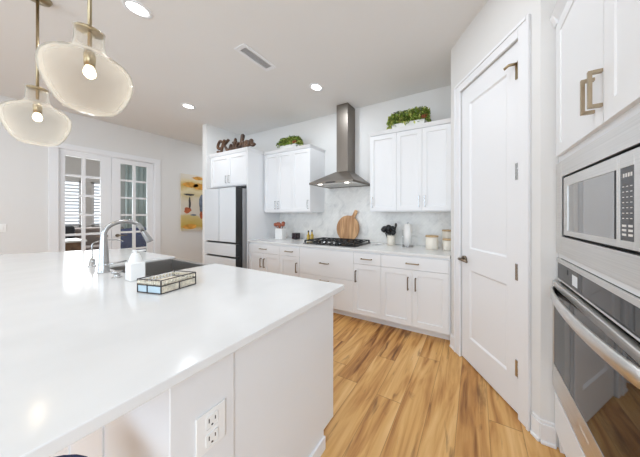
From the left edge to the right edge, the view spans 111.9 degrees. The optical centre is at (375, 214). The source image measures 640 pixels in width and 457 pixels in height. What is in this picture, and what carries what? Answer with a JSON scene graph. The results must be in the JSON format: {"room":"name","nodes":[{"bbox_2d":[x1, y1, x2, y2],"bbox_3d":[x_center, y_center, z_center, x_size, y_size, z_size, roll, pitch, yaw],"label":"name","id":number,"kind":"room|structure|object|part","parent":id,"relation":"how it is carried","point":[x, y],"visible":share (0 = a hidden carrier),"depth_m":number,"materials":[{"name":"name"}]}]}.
{"room":"kitchen","nodes":[
{"label":"kitchen","id":0,"kind":"room"},
{"bbox_2d":[65,156,124,228],"bbox_3d":[-8.335,-0.175,4.509,0.120,3.010,8.100,0,0,25],"label":"wall","id":1,"kind":"structure","parent":0,"point":[72,164],"depth_m":5.69,"materials":[{"name":"white paint"}]},
{"bbox_2d":[65,180,80,226],"bbox_3d":[-8.084,-0.290,4.949,0.080,1.200,1.410,0,0,25],"label":"blinds","id":2,"kind":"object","parent":1,"relation":"in","point":[78,182],"depth_m":5.49,"materials":[{"name":"white paint"}]},
{"bbox_2d":[92,182,99,225],"bbox_3d":[-7.612,-0.290,5.959,0.080,1.200,0.500,0,0,25],"label":"window","id":3,"kind":"structure","parent":1,"relation":"in","point":[93,183],"depth_m":5.79,"materials":[{"name":"white paint"}]},
{"bbox_2d":[94,186,99,224],"bbox_3d":[-7.613,-0.260,5.960,0.047,1.062,0.420,0,0,25],"label":"shutter","id":4,"kind":"object","parent":3,"relation":"attached to","point":[94,186],"depth_m":5.82,"materials":[{"name":"white paint"}]},
{"bbox_2d":[125,164,145,227],"bbox_3d":[-7.103,-0.095,6.723,0.076,2.790,1.155,0,0,25],"label":"curtain","id":5,"kind":"object","parent":1,"relation":"hanging from","point":[140,171],"visible":0.08,"depth_m":6.40,"materials":[{"name":"blue fabric"}]},
{"bbox_2d":[0,95,202,262],"bbox_3d":[-5.273,-0.175,3.076,0.120,3.010,8.100,0,0,25],"label":"wall","id":6,"kind":"structure","parent":0,"point":[23,166],"depth_m":3.28,"materials":[{"name":"white paint"}]},
{"bbox_2d":[0,224,6,231],"bbox_3d":[-5.254,0.182,2.964,0.010,0.115,0.075,0,0,25],"label":"light switch","id":7,"kind":"object","parent":6,"relation":"attached to","point":[3,227],"visible":1,"depth_m":2.98,"materials":[{"name":"white plastic"}]},
{"bbox_2d":[48,141,160,253],"bbox_3d":[-4.867,0.085,3.898,0.160,2.490,1.295,0,0,25],"label":"door","id":8,"kind":"structure","parent":6,"relation":"in","point":[110,197],"depth_m":3.83,"materials":[{"name":"white paint"}]},
{"bbox_2d":[181,173,202,230],"bbox_3d":[-4.266,-0.287,5.047,0.032,1.305,0.615,0,0,25],"label":"painting","id":9,"kind":"object","parent":6,"relation":"attached to","point":[191,185],"visible":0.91,"depth_m":4.93,"materials":[{"name":"fabric"}]},
{"bbox_2d":[203,124,240,263],"bbox_3d":[-2.666,-0.175,5.002,0.130,3.010,2.400,0,0,25],"label":"wall partition","id":10,"kind":"structure","parent":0,"point":[212,135],"depth_m":3.93,"materials":[{"name":"white paint"}]},
{"bbox_2d":[0,0,487,145],"bbox_3d":[-3.548,-1.730,2.268,10.850,0.100,8.500,0,0,25],"label":"ceiling","id":11,"kind":"structure","parent":0,"point":[362,53],"depth_m":2.24,"materials":[{"name":"white paint"}]},
{"bbox_2d":[0,0,71,146],"bbox_3d":[-2.606,-1.111,1.628,0.306,1.139,0.306,0,0,25],"label":"pendant light","id":12,"kind":"object","parent":11,"relation":"hanging from","point":[37,106],"visible":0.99,"depth_m":1.62,"materials":[{"name":"gold metal"}]},
{"bbox_3d":[-2.606,-0.758,1.628,0.306,0.434,0.306,0,0,25],"label":"lamp shade","id":13,"kind":"part","parent":12,"relation":"part of","materials":[{"name":"clear glass"}]},
{"bbox_2d":[32,101,42,113],"bbox_3d":[-2.606,-0.830,1.628,0.042,0.090,0.042,0,0,25],"label":"socket","id":14,"kind":"object","parent":12,"relation":"attached to","point":[37,106],"depth_m":1.62,"materials":[{"name":"gold metal"}]},
{"bbox_3d":[-2.606,-1.275,1.628,0.015,0.770,0.015,0,0,25],"label":"rod","id":15,"kind":"part","parent":12,"relation":"part of","materials":[{"name":"gold metal"}]},
{"bbox_3d":[-2.606,-0.752,1.628,0.044,0.065,0.043,0,0,25],"label":"bulb","id":16,"kind":"part","parent":12,"relation":"part of","materials":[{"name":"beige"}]},
{"bbox_2d":[35,0,133,116],"bbox_3d":[-1.510,-1.111,1.115,0.306,1.139,0.306,0,0,25],"label":"pendant light","id":17,"kind":"object","parent":11,"relation":"hanging from","point":[89,58],"visible":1,"depth_m":1.11,"materials":[{"name":"glass"}]},
{"bbox_2d":[83,48,95,68],"bbox_3d":[-1.510,-0.830,1.115,0.042,0.090,0.042,0,0,25],"label":"socket","id":18,"kind":"object","parent":17,"relation":"attached to","point":[89,58],"depth_m":1.10,"materials":[{"name":"gold metal"}]},
{"bbox_3d":[-1.510,-1.275,1.115,0.015,0.770,0.015,0,0,25],"label":"rod","id":19,"kind":"part","parent":17,"relation":"part of","materials":[{"name":"gold metal"}]},
{"bbox_3d":[-1.510,-0.752,1.115,0.044,0.065,0.043,0,0,25],"label":"bulb","id":20,"kind":"part","parent":17,"relation":"part of","materials":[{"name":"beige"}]},
{"bbox_2d":[121,0,152,18],"bbox_3d":[-1.943,-1.677,1.723,0.176,0.006,0.176,0,0,25],"label":"recessed light","id":21,"kind":"object","parent":11,"relation":"in","point":[133,6],"visible":1,"depth_m":1.72,"materials":[{"name":"white paint"}]},
{"bbox_2d":[181,103,195,108],"bbox_3d":[-2.898,-1.677,3.267,0.176,0.006,0.176,0,0,25],"label":"recessed light","id":22,"kind":"object","parent":11,"relation":"in","point":[185,105],"visible":1,"depth_m":3.27,"materials":[{"name":"white"}]},
{"bbox_2d":[234,43,275,71],"bbox_3d":[-1.282,-1.675,2.267,0.165,0.009,0.370,0,0,25],"label":"ceiling vent","id":23,"kind":"object","parent":11,"relation":"in","point":[245,50],"visible":1,"depth_m":2.25,"materials":[{"name":"white metal"}]},
{"bbox_2d":[309,83,322,90],"bbox_3d":[-0.785,-1.677,2.780,0.176,0.006,0.176,0,0,25],"label":"recessed light","id":24,"kind":"object","parent":11,"relation":"in","point":[314,86],"visible":1,"depth_m":2.78,"materials":[{"name":"white plastic"}]},
{"bbox_2d":[244,85,450,246],"bbox_3d":[-0.211,-0.175,3.346,5.720,3.010,0.132,0,0,25],"label":"wall","id":25,"kind":"structure","parent":0,"point":[321,132],"depth_m":3.29,"materials":[{"name":"white paint"}]},
{"bbox_2d":[263,147,297,212],"bbox_3d":[-1.592,-0.567,3.717,0.655,1.050,0.388,0,0,25],"label":"upper cabinet","id":26,"kind":"object","parent":25,"relation":"attached to","point":[277,163],"visible":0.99,"depth_m":3.56,"materials":[{"name":"white paint"}]},
{"bbox_3d":[-1.806,-0.548,3.650,0.322,0.984,0.020,0,0,25],"label":"door","id":27,"kind":"part","parent":26,"relation":"part of","materials":[{"name":"white paint"}]},
{"bbox_3d":[-1.589,-1.071,3.722,0.655,0.042,0.375,0,0,25],"label":"crown moulding","id":28,"kind":"part","parent":26,"relation":"part of","materials":[{"name":"white paint"}]},
{"bbox_3d":[-1.509,-0.548,3.511,0.327,0.984,0.020,0,0,25],"label":"door","id":29,"kind":"part","parent":26,"relation":"part of","materials":[{"name":"white paint"}]},
{"bbox_2d":[276,135,303,148],"bbox_3d":[-1.458,-1.219,3.558,0.498,0.252,0.232,0,0,25],"label":"planter","id":30,"kind":"object","parent":26,"relation":"on","point":[294,141],"visible":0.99,"depth_m":3.50,"materials":[{"name":"white ceramic"}]},
{"bbox_2d":[291,144,325,212],"bbox_3d":[-1.114,-0.567,3.494,0.400,1.050,0.388,0,0,25],"label":"upper cabinet","id":31,"kind":"object","parent":25,"relation":"attached to","point":[308,160],"visible":0.98,"depth_m":3.38,"materials":[{"name":"white paint"}]},
{"bbox_3d":[-1.187,-0.548,3.360,0.377,0.984,0.020,0,0,25],"label":"door","id":32,"kind":"part","parent":31,"relation":"part of","materials":[{"name":"white paint"}]},
{"bbox_3d":[-1.112,-1.071,3.499,0.400,0.042,0.375,0,0,25],"label":"crown moulding","id":33,"kind":"part","parent":31,"relation":"part of","materials":[{"name":"white paint"}]},
{"bbox_2d":[309,103,369,188],"bbox_3d":[-0.530,-1.060,3.160,0.760,1.236,0.500,0,0,25],"label":"range hood","id":34,"kind":"object","parent":25,"relation":"attached to","point":[345,176],"visible":0.98,"depth_m":3.19,"materials":[{"name":"metal"}]},
{"bbox_2d":[368,128,396,211],"bbox_3d":[0.148,-0.567,2.903,0.393,1.050,0.388,0,0,25],"label":"upper cabinet","id":35,"kind":"object","parent":25,"relation":"attached to","point":[382,143],"visible":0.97,"depth_m":2.76,"materials":[{"name":"white paint"}]},
{"bbox_3d":[0.150,-1.071,2.908,0.393,0.042,0.375,0,0,25],"label":"crown moulding","id":36,"kind":"part","parent":35,"relation":"part of","materials":[{"name":"white paint"}]},
{"bbox_2d":[396,118,450,211],"bbox_3d":[0.632,-0.567,2.676,0.676,1.050,0.388,0,0,25],"label":"upper cabinet","id":37,"kind":"object","parent":25,"relation":"attached to","point":[423,150],"visible":0.91,"depth_m":2.52,"materials":[{"name":"white paint"}]},
{"bbox_2d":[386,105,430,128],"bbox_3d":[0.410,-1.230,2.687,0.572,0.274,0.237,0,0,25],"label":"planter","id":38,"kind":"object","parent":37,"relation":"on","point":[406,118],"visible":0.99,"depth_m":2.64,"materials":[{"name":"white ceramic"}]},
{"bbox_3d":[0.409,-0.548,2.613,0.322,0.984,0.020,0,0,25],"label":"door","id":39,"kind":"part","parent":37,"relation":"part of","materials":[{"name":"white paint"}]},
{"bbox_3d":[0.627,-1.071,2.685,0.660,0.042,0.375,0,0,25],"label":"crown moulding","id":40,"kind":"part","parent":37,"relation":"part of","materials":[{"name":"white paint"}]},
{"bbox_3d":[0.708,-0.548,2.473,0.332,0.984,0.020,0,0,25],"label":"door","id":41,"kind":"part","parent":37,"relation":"part of","materials":[{"name":"white paint"}]},
{"bbox_2d":[321,313,565,456],"bbox_3d":[-3.548,1.370,2.268,10.850,0.080,8.500,0,0,25],"label":"floor","id":42,"kind":"structure","parent":0,"point":[397,392],"depth_m":1.49,"materials":[{"name":"brown wood"}]},
{"bbox_2d":[56,454,86,456],"bbox_3d":[-0.868,1.002,0.423,0.390,0.659,0.390,0,0,25],"label":"bar stool","id":43,"kind":"object","parent":42,"relation":"on","point":[71,455],"visible":1,"depth_m":0.60,"materials":[{"name":"blue fabric"}]},
{"bbox_2d":[65,238,86,250],"bbox_3d":[-6.366,0.912,3.797,0.750,0.835,1.280,0,0,25],"label":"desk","id":44,"kind":"object","parent":42,"relation":"on","point":[71,244],"visible":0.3,"depth_m":4.11,"materials":[{"name":"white wood"}]},
{"bbox_2d":[75,227,123,249],"bbox_3d":[-7.431,0.770,4.941,0.950,0.880,2.250,0,0,25],"label":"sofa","id":45,"kind":"object","parent":42,"relation":"on","point":[90,239],"visible":0.11,"depth_m":5.48,"materials":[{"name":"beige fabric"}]},
{"bbox_2d":[65,226,74,238],"bbox_3d":[-7.531,0.510,4.999,0.160,0.500,0.470,0,0,25],"label":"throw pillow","id":46,"kind":"object","parent":45,"relation":"on","point":[68,229],"visible":0.23,"depth_m":5.10,"materials":[{"name":"grey fabric"}]},
{"bbox_2d":[86,244,98,249],"bbox_3d":[-7.056,0.840,5.458,0.670,0.140,0.620,0,0,25],"label":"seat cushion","id":47,"kind":"object","parent":45,"relation":"on","point":[88,246],"depth_m":5.17,"materials":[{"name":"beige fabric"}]},
{"bbox_2d":[121,227,145,251],"bbox_3d":[-5.750,0.811,5.065,0.730,1.042,0.885,0,0,25],"label":"armchair","id":48,"kind":"object","parent":42,"relation":"on","point":[140,241],"visible":0.06,"depth_m":4.77,"materials":[{"name":"blue fabric"}]},
{"bbox_2d":[50,296,332,456],"bbox_3d":[-1.753,0.889,1.576,2.988,0.882,0.808,0,0,25],"label":"base cabinet","id":49,"kind":"object","parent":42,"relation":"on","point":[276,389],"visible":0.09,"depth_m":0.85,"materials":[{"name":"white paint"}]},
{"bbox_3d":[-1.972,0.889,1.251,2.868,0.882,0.018,0,0,25],"label":"panel","id":50,"kind":"part","parent":49,"relation":"part of","materials":[{"name":"white paint"}]},
{"bbox_2d":[0,248,343,456],"bbox_3d":[-2.172,0.431,1.550,3.832,0.030,1.166,0,0,25],"label":"countertop","id":51,"kind":"structure","parent":49,"relation":"on","point":[81,349],"depth_m":0.75,"materials":[{"name":"white stone"}]},
{"bbox_2d":[87,239,123,266],"bbox_3d":[-2.249,0.311,1.768,0.076,0.210,0.195,0,0,25],"label":"tap","id":52,"kind":"object","parent":51,"relation":"on","point":[92,260],"visible":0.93,"depth_m":1.70,"materials":[{"name":"silver metal"}]},
{"bbox_3d":[-2.257,0.283,1.783,0.009,0.154,0.175,0,0,25],"label":"spout","id":53,"kind":"part","parent":52,"relation":"part of","materials":[{"name":"silver metal"}]},
{"bbox_2d":[111,270,122,278],"bbox_3d":[-1.725,0.394,1.409,0.052,0.045,0.052,0,0,25],"label":"air gap cap","id":54,"kind":"object","parent":51,"relation":"on","point":[116,274],"visible":1,"depth_m":1.40,"materials":[{"name":"silver metal"}]},
{"bbox_2d":[97,220,152,273],"bbox_3d":[-1.913,0.225,1.629,0.073,0.382,0.289,0,0,25],"label":"kitchen faucet","id":55,"kind":"object","parent":51,"relation":"on","point":[103,256],"visible":1,"depth_m":1.53,"materials":[{"name":"silver metal"}]},
{"bbox_3d":[-1.921,0.355,1.559,0.029,0.028,0.106,0,0,25],"label":"lever","id":56,"kind":"part","parent":55,"relation":"part of","materials":[{"name":"silver metal"}]},
{"bbox_2d":[125,249,145,281],"bbox_3d":[-1.543,0.320,1.363,0.080,0.190,0.081,0,0,25],"label":"soap dispenser","id":57,"kind":"object","parent":51,"relation":"on","point":[135,266],"visible":0.98,"depth_m":1.34,"materials":[{"name":"white plastic"}]},
{"bbox_2d":[110,258,208,275],"bbox_3d":[-1.791,0.545,1.764,0.686,0.230,0.448,0,0,25],"label":"sink","id":58,"kind":"object","parent":51,"relation":"in","point":[160,266],"visible":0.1,"depth_m":1.98,"materials":[{"name":"metal"}]},
{"bbox_2d":[137,270,195,294],"bbox_3d":[-1.184,0.378,1.205,0.178,0.075,0.183,0,0,12],"label":"glass box","id":59,"kind":"object","parent":51,"relation":"on","point":[177,281],"visible":1,"depth_m":1.16,"materials":[{"name":"multicoloured glass"}]},
{"bbox_3d":[-1.202,0.393,1.122,0.164,0.038,0.002,0,0,12],"label":"glass","id":60,"kind":"part","parent":59,"relation":"part of","materials":[{"name":"blue"}]},
{"bbox_3d":[-1.184,0.393,1.205,0.164,0.038,0.167,0,0,12],"label":"glass","id":61,"kind":"part","parent":59,"relation":"part of","materials":[{"name":"glass"}]},
{"bbox_3d":[-0.590,0.889,0.696,0.106,0.882,0.176,0,0,25],"label":"corner post","id":62,"kind":"part","parent":49,"relation":"part of","materials":[{"name":"white paint"}]},
{"bbox_2d":[196,399,224,456],"bbox_3d":[-0.532,0.690,0.684,0.009,0.125,0.084,0,0,25],"label":"wall outlet","id":63,"kind":"object","parent":49,"relation":"attached to","point":[210,426],"visible":1,"depth_m":0.68,"materials":[{"name":"white plastic"}]},
{"bbox_2d":[206,410,217,430],"bbox_3d":[-0.529,0.662,0.683,0.004,0.040,0.034,0,0,25],"label":"receptacle","id":64,"kind":"object","parent":63,"relation":"attached to","point":[212,415],"depth_m":0.68,"materials":[{"name":"white plastic"}]},
{"bbox_2d":[206,427,217,447],"bbox_3d":[-0.529,0.718,0.683,0.004,0.040,0.034,0,0,25],"label":"receptacle","id":65,"kind":"object","parent":63,"relation":"attached to","point":[211,434],"depth_m":0.68,"materials":[{"name":"white plastic"}]},
{"bbox_3d":[-0.394,0.889,1.027,0.020,0.882,0.586,0,0,25],"label":"panel","id":66,"kind":"part","parent":49,"relation":"part of","materials":[{"name":"white paint"}]},
{"bbox_3d":[-0.435,1.292,0.892,0.020,0.075,0.688,0,0,25],"label":"baseboard trim","id":67,"kind":"part","parent":49,"relation":"part of","materials":[{"name":"white paint"}]},
{"bbox_2d":[204,187,246,267],"bbox_3d":[-2.437,0.427,3.863,0.870,1.745,0.783,0,0,25],"label":"refrigerator","id":68,"kind":"object","parent":42,"relation":"on","point":[225,209],"visible":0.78,"depth_m":3.46,"materials":[{"name":"grey"}]},
{"bbox_3d":[-2.803,-0.004,3.606,0.422,0.878,0.008,0,0,25],"label":"glass panel","id":69,"kind":"part","parent":68,"relation":"part of","materials":[{"name":"white"}]},
{"bbox_3d":[-2.602,0.988,3.513,0.864,0.585,0.008,0,0,25],"label":"glass panel","id":70,"kind":"part","parent":68,"relation":"part of","materials":[{"name":"white"}]},
{"bbox_3d":[-2.602,0.565,3.513,0.864,0.200,0.008,0,0,25],"label":"glass panel","id":71,"kind":"part","parent":68,"relation":"part of","materials":[{"name":"white"}]},
{"bbox_3d":[-2.578,0.565,3.563,0.870,0.200,0.104,0,0,25],"label":"drawer","id":72,"kind":"part","parent":68,"relation":"part of","materials":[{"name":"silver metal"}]},
{"bbox_3d":[-2.578,0.988,3.563,0.870,0.585,0.104,0,0,25],"label":"drawer","id":73,"kind":"part","parent":68,"relation":"part of","materials":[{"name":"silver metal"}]},
{"bbox_3d":[-2.406,-0.004,3.421,0.430,0.878,0.008,0,0,25],"label":"glass panel","id":74,"kind":"part","parent":68,"relation":"part of","materials":[{"name":"white"}]},
{"bbox_3d":[-2.381,-0.004,3.471,0.436,0.882,0.104,0,0,25],"label":"door","id":75,"kind":"part","parent":68,"relation":"part of","materials":[{"name":"black metal"}]},
{"bbox_2d":[208,147,279,268],"bbox_3d":[-2.460,0.110,3.966,1.111,2.440,0.673,0,0,25],"label":"tall cabinet","id":76,"kind":"object","parent":42,"relation":"on","point":[243,167],"visible":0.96,"depth_m":3.64,"materials":[{"name":"white paint"}]},
{"bbox_3d":[-2.798,-0.779,3.800,0.507,0.535,0.020,0,0,25],"label":"door","id":77,"kind":"part","parent":76,"relation":"part of","materials":[{"name":"white paint"}]},
{"bbox_2d":[216,134,255,152],"bbox_3d":[-2.419,-1.233,3.630,1.044,0.250,0.044,0,0,25],"label":"kitchen sign","id":78,"kind":"object","parent":76,"relation":"on","point":[242,143],"visible":0.95,"depth_m":3.60,"materials":[{"name":"brown wood"}]},
{"bbox_3d":[-2.458,-1.085,3.971,1.111,0.050,0.660,0,0,25],"label":"crown moulding","id":79,"kind":"part","parent":76,"relation":"part of","materials":[{"name":"white paint"}]},
{"bbox_3d":[-2.345,-0.779,3.588,0.487,0.535,0.020,0,0,25],"label":"door","id":80,"kind":"part","parent":76,"relation":"part of","materials":[{"name":"white paint"}]},
{"bbox_3d":[-1.979,0.135,3.761,0.026,2.390,0.638,0,0,25],"label":"panel","id":81,"kind":"part","parent":76,"relation":"part of","materials":[{"name":"white paint"}]},
{"bbox_2d":[249,242,280,273],"bbox_3d":[-1.637,0.888,3.579,0.708,0.883,0.650,0,0,25],"label":"base cabinet","id":82,"kind":"object","parent":42,"relation":"on","point":[262,257],"visible":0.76,"depth_m":3.30,"materials":[{"name":"white paint"}]},
{"bbox_3d":[-1.918,0.907,3.398,0.352,0.612,0.020,0,0,25],"label":"door","id":83,"kind":"part","parent":82,"relation":"part of","materials":[{"name":"white paint"}]},
{"bbox_3d":[-1.757,0.531,3.323,0.707,0.135,0.020,0,0,25],"label":"drawer","id":84,"kind":"part","parent":82,"relation":"part of","materials":[{"name":"white paint"}]},
{"bbox_3d":[-1.596,0.907,3.248,0.352,0.612,0.020,0,0,25],"label":"door","id":85,"kind":"part","parent":82,"relation":"part of","materials":[{"name":"white paint"}]},
{"bbox_2d":[280,245,300,276],"bbox_3d":[-1.137,0.888,3.346,0.391,0.883,0.650,0,0,25],"label":"base cabinet","id":86,"kind":"object","parent":42,"relation":"on","point":[289,255],"visible":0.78,"depth_m":3.08,"materials":[{"name":"white paint"}]},
{"bbox_3d":[-1.257,0.531,3.089,0.390,0.135,0.020,0,0,25],"label":"drawer","id":87,"kind":"part","parent":86,"relation":"part of","materials":[{"name":"white paint"}]},
{"bbox_3d":[-1.257,0.907,3.089,0.390,0.612,0.020,0,0,25],"label":"door","id":88,"kind":"part","parent":86,"relation":"part of","materials":[{"name":"white paint"}]},
{"bbox_2d":[300,247,357,317],"bbox_3d":[-0.558,0.888,3.075,0.884,0.883,0.650,0,0,25],"label":"base cabinet","id":89,"kind":"object","parent":42,"relation":"on","point":[321,264],"visible":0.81,"depth_m":2.75,"materials":[{"name":"white paint"}]},
{"bbox_3d":[-0.678,1.016,2.818,0.883,0.394,0.020,0,0,25],"label":"drawer","id":90,"kind":"part","parent":89,"relation":"part of","materials":[{"name":"white paint"}]},
{"bbox_3d":[-0.678,0.640,2.818,0.883,0.353,0.020,0,0,25],"label":"drawer","id":91,"kind":"part","parent":89,"relation":"part of","materials":[{"name":"white paint"}]},
{"bbox_2d":[248,237,450,258],"bbox_3d":[-0.543,0.431,3.084,3.146,0.030,0.622,0,0,25],"label":"countertop","id":92,"kind":"structure","parent":89,"relation":"on","point":[397,249],"depth_m":2.70,"materials":[{"name":"white stone"}]},
{"bbox_2d":[274,221,285,238],"bbox_3d":[-1.658,0.262,3.652,0.268,0.308,0.130,0,0,25],"label":"utensil crock","id":93,"kind":"object","parent":92,"relation":"on","point":[280,233],"visible":0.99,"depth_m":3.62,"materials":[{"name":"white ceramic"}]},
{"bbox_2d":[292,233,299,238],"bbox_3d":[-1.390,0.363,3.676,0.105,0.105,0.100,0,0,25],"label":"canister","id":94,"kind":"object","parent":92,"relation":"on","point":[294,235],"visible":0.98,"depth_m":3.64,"materials":[{"name":"black ceramic"}]},
{"bbox_2d":[303,237,369,246],"bbox_3d":[-0.572,0.390,3.094,0.880,0.052,0.450,0,0,25],"label":"gas cooktop","id":95,"kind":"object","parent":92,"relation":"in","point":[343,242],"visible":1,"depth_m":3.01,"materials":[{"name":"black metal"}]},
{"bbox_2d":[337,210,358,238],"bbox_3d":[-0.443,0.167,3.327,0.410,0.494,0.042,0,0,25],"label":"cutting board","id":96,"kind":"object","parent":92,"relation":"on","point":[347,226],"visible":0.82,"depth_m":3.31,"materials":[{"name":"brown wood"}]},
{"bbox_2d":[381,223,396,244],"bbox_3d":[0.195,0.263,2.968,0.230,0.305,0.176,0,0,25],"label":"utensil crock","id":97,"kind":"object","parent":92,"relation":"on","point":[391,230],"visible":0.99,"depth_m":2.91,"materials":[{"name":"beige ceramic"}]},
{"bbox_2d":[402,222,413,246],"bbox_3d":[0.420,0.254,2.784,0.150,0.324,0.150,0,0,25],"label":"paper towel holder","id":98,"kind":"object","parent":92,"relation":"on","point":[407,227],"visible":1,"depth_m":2.75,"materials":[{"name":"white paper"}]},
{"bbox_2d":[425,235,438,249],"bbox_3d":[0.680,0.332,2.574,0.156,0.168,0.156,0,0,25],"label":"canister","id":99,"kind":"object","parent":92,"relation":"on","point":[431,240],"visible":0.99,"depth_m":2.51,"materials":[{"name":"beige ceramic"}]},
{"bbox_2d":[442,238,450,250],"bbox_3d":[0.850,0.348,2.512,0.116,0.135,0.116,0,0,25],"label":"canister","id":100,"kind":"object","parent":92,"relation":"on","point":[446,241],"visible":0.86,"depth_m":2.46,"materials":[{"name":"beige ceramic"}]},
{"bbox_2d":[442,229,450,247],"bbox_3d":[0.897,0.300,2.660,0.130,0.230,0.130,0,0,25],"label":"canister","id":101,"kind":"object","parent":92,"relation":"on","point":[446,233],"visible":0.57,"depth_m":2.61,"materials":[{"name":"beige ceramic"}]},
{"bbox_2d":[353,251,384,324],"bbox_3d":[0.012,0.888,2.808,0.371,0.883,0.650,0,0,25],"label":"base cabinet","id":102,"kind":"object","parent":42,"relation":"on","point":[367,265],"visible":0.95,"depth_m":2.55,"materials":[{"name":"white paint"}]},
{"bbox_3d":[-0.108,0.907,2.551,0.370,0.612,0.020,0,0,25],"label":"door","id":103,"kind":"part","parent":102,"relation":"part of","materials":[{"name":"white paint"}]},
{"bbox_3d":[-0.108,0.531,2.551,0.370,0.135,0.020,0,0,25],"label":"drawer","id":104,"kind":"part","parent":102,"relation":"part of","materials":[{"name":"white paint"}]},
{"bbox_2d":[381,253,450,339],"bbox_3d":[0.529,0.888,2.566,0.766,0.883,0.650,0,0,25],"label":"base cabinet","id":105,"kind":"object","parent":42,"relation":"on","point":[415,290],"visible":0.97,"depth_m":2.29,"materials":[{"name":"white paint"}]},
{"bbox_3d":[0.229,0.907,2.394,0.368,0.612,0.020,0,0,25],"label":"door","id":106,"kind":"part","parent":105,"relation":"part of","materials":[{"name":"white paint"}]},
{"bbox_3d":[0.402,0.531,2.313,0.750,0.135,0.020,0,0,25],"label":"drawer","id":107,"kind":"part","parent":105,"relation":"part of","materials":[{"name":"white paint"}]},
{"bbox_3d":[0.570,0.907,2.234,0.379,0.612,0.020,0,0,25],"label":"door","id":108,"kind":"part","parent":105,"relation":"part of","materials":[{"name":"white paint"}]},
{"bbox_2d":[550,0,639,456],"bbox_3d":[1.114,0.100,0.652,0.720,2.460,0.946,0,0,25],"label":"tall cabinet","id":109,"kind":"object","parent":42,"relation":"on","point":[598,41],"visible":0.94,"depth_m":0.83,"materials":[{"name":"white paint"}]},
{"bbox_3d":[1.095,-1.100,0.661,0.640,0.060,0.946,0,0,25],"label":"crown moulding","id":110,"kind":"part","parent":109,"relation":"part of","materials":[{"name":"white paint"}]},
{"bbox_3d":[0.837,1.110,0.793,0.020,0.207,0.903,0,0,25],"label":"drawer","id":111,"kind":"part","parent":109,"relation":"part of","materials":[{"name":"white paint"}]},
{"bbox_3d":[0.917,-0.690,0.964,0.020,0.727,0.485,0,0,25],"label":"door","id":112,"kind":"part","parent":109,"relation":"part of","materials":[{"name":"white paint"}]},
{"bbox_3d":[0.815,-0.455,0.816,0.040,0.135,0.012,0,0,25],"label":"handle","id":113,"kind":"part","parent":109,"relation":"part of","materials":[{"name":"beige metal"}]},
{"bbox_2d":[550,257,639,456],"bbox_3d":[1.079,0.617,0.740,0.638,0.753,0.785,0,0,25],"label":"oven","id":114,"kind":"object","parent":109,"relation":"in","point":[596,321],"visible":1,"depth_m":0.77,"materials":[{"name":"silver metal"}]},
{"bbox_3d":[0.821,0.425,0.865,0.065,0.054,0.745,0,0,25],"label":"handle","id":115,"kind":"part","parent":114,"relation":"part of","materials":[{"name":"silver metal"}]},
{"bbox_3d":[0.863,0.299,0.841,0.013,0.118,0.785,0,0,25],"label":"trim","id":116,"kind":"part","parent":114,"relation":"part of","materials":[{"name":"silver metal"}]},
{"bbox_3d":[0.863,0.307,0.838,0.009,0.086,0.779,0,0,25],"label":"control panel","id":117,"kind":"part","parent":114,"relation":"part of","materials":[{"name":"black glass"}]},
{"bbox_3d":[0.791,-0.455,0.765,0.040,0.135,0.012,0,0,25],"label":"handle","id":118,"kind":"part","parent":109,"relation":"part of","materials":[{"name":"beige metal"}]},
{"bbox_2d":[557,112,639,289],"bbox_3d":[1.055,-0.039,0.753,0.432,0.502,0.789,0,0,25],"label":"microwave","id":119,"kind":"object","parent":109,"relation":"in","point":[599,203],"visible":1,"depth_m":0.76,"materials":[{"name":"silver metal"}]},
{"bbox_3d":[0.894,-0.044,0.891,0.024,0.297,0.463,0,0,25],"label":"door","id":120,"kind":"part","parent":119,"relation":"part of","materials":[{"name":"silver metal"}]},
{"bbox_3d":[0.887,-0.034,0.874,0.018,0.228,0.408,0,0,25],"label":"door glass","id":121,"kind":"part","parent":119,"relation":"part of","materials":[{"name":"grey glass"}]},
{"bbox_3d":[0.778,-0.034,0.643,0.020,0.228,0.068,0,0,25],"label":"keypad glass","id":122,"kind":"part","parent":119,"relation":"part of","materials":[{"name":"grey glass"}]},
{"bbox_3d":[0.769,-0.044,0.623,0.024,0.297,0.126,0,0,25],"label":"control panel","id":123,"kind":"part","parent":119,"relation":"part of","materials":[{"name":"silver metal"}]},
{"bbox_3d":[0.729,-0.690,0.563,0.020,0.727,0.395,0,0,25],"label":"door","id":124,"kind":"part","parent":109,"relation":"part of","materials":[{"name":"white paint"}]},
{"bbox_2d":[451,0,558,447],"bbox_3d":[1.117,-0.175,1.741,0.606,3.010,1.889,0,0,-19],"label":"wall","id":125,"kind":"structure","parent":0,"point":[496,19],"depth_m":1.26,"materials":[{"name":"white paint"}]},
{"bbox_2d":[449,333,453,350],"bbox_3d":[0.760,1.262,2.108,0.022,0.135,0.075,0,0,-13],"label":"baseboard","id":126,"kind":"structure","parent":125,"relation":"attached to","point":[451,345],"depth_m":2.10,"materials":[{"name":"white paint"}]},
{"bbox_2d":[454,14,530,430],"bbox_3d":[0.859,0.046,1.682,0.108,2.568,0.786,0,0,-13],"label":"door","id":127,"kind":"structure","parent":125,"relation":"in","point":[496,107],"depth_m":1.59,"materials":[{"name":"white paint"}]},
{"bbox_3d":[0.792,0.400,1.893,0.071,0.054,0.132,0,0,-13],"label":"handle","id":128,"kind":"part","parent":127,"relation":"part of","materials":[{"name":"brown metal"}]},
{"bbox_2d":[530,411,556,448],"bbox_3d":[0.983,1.262,1.248,0.119,0.135,0.062,0,0,25],"label":"baseboard","id":129,"kind":"structure","parent":125,"relation":"attached to","point":[547,428],"depth_m":1.23,"materials":[{"name":"white paint"}]}
]}

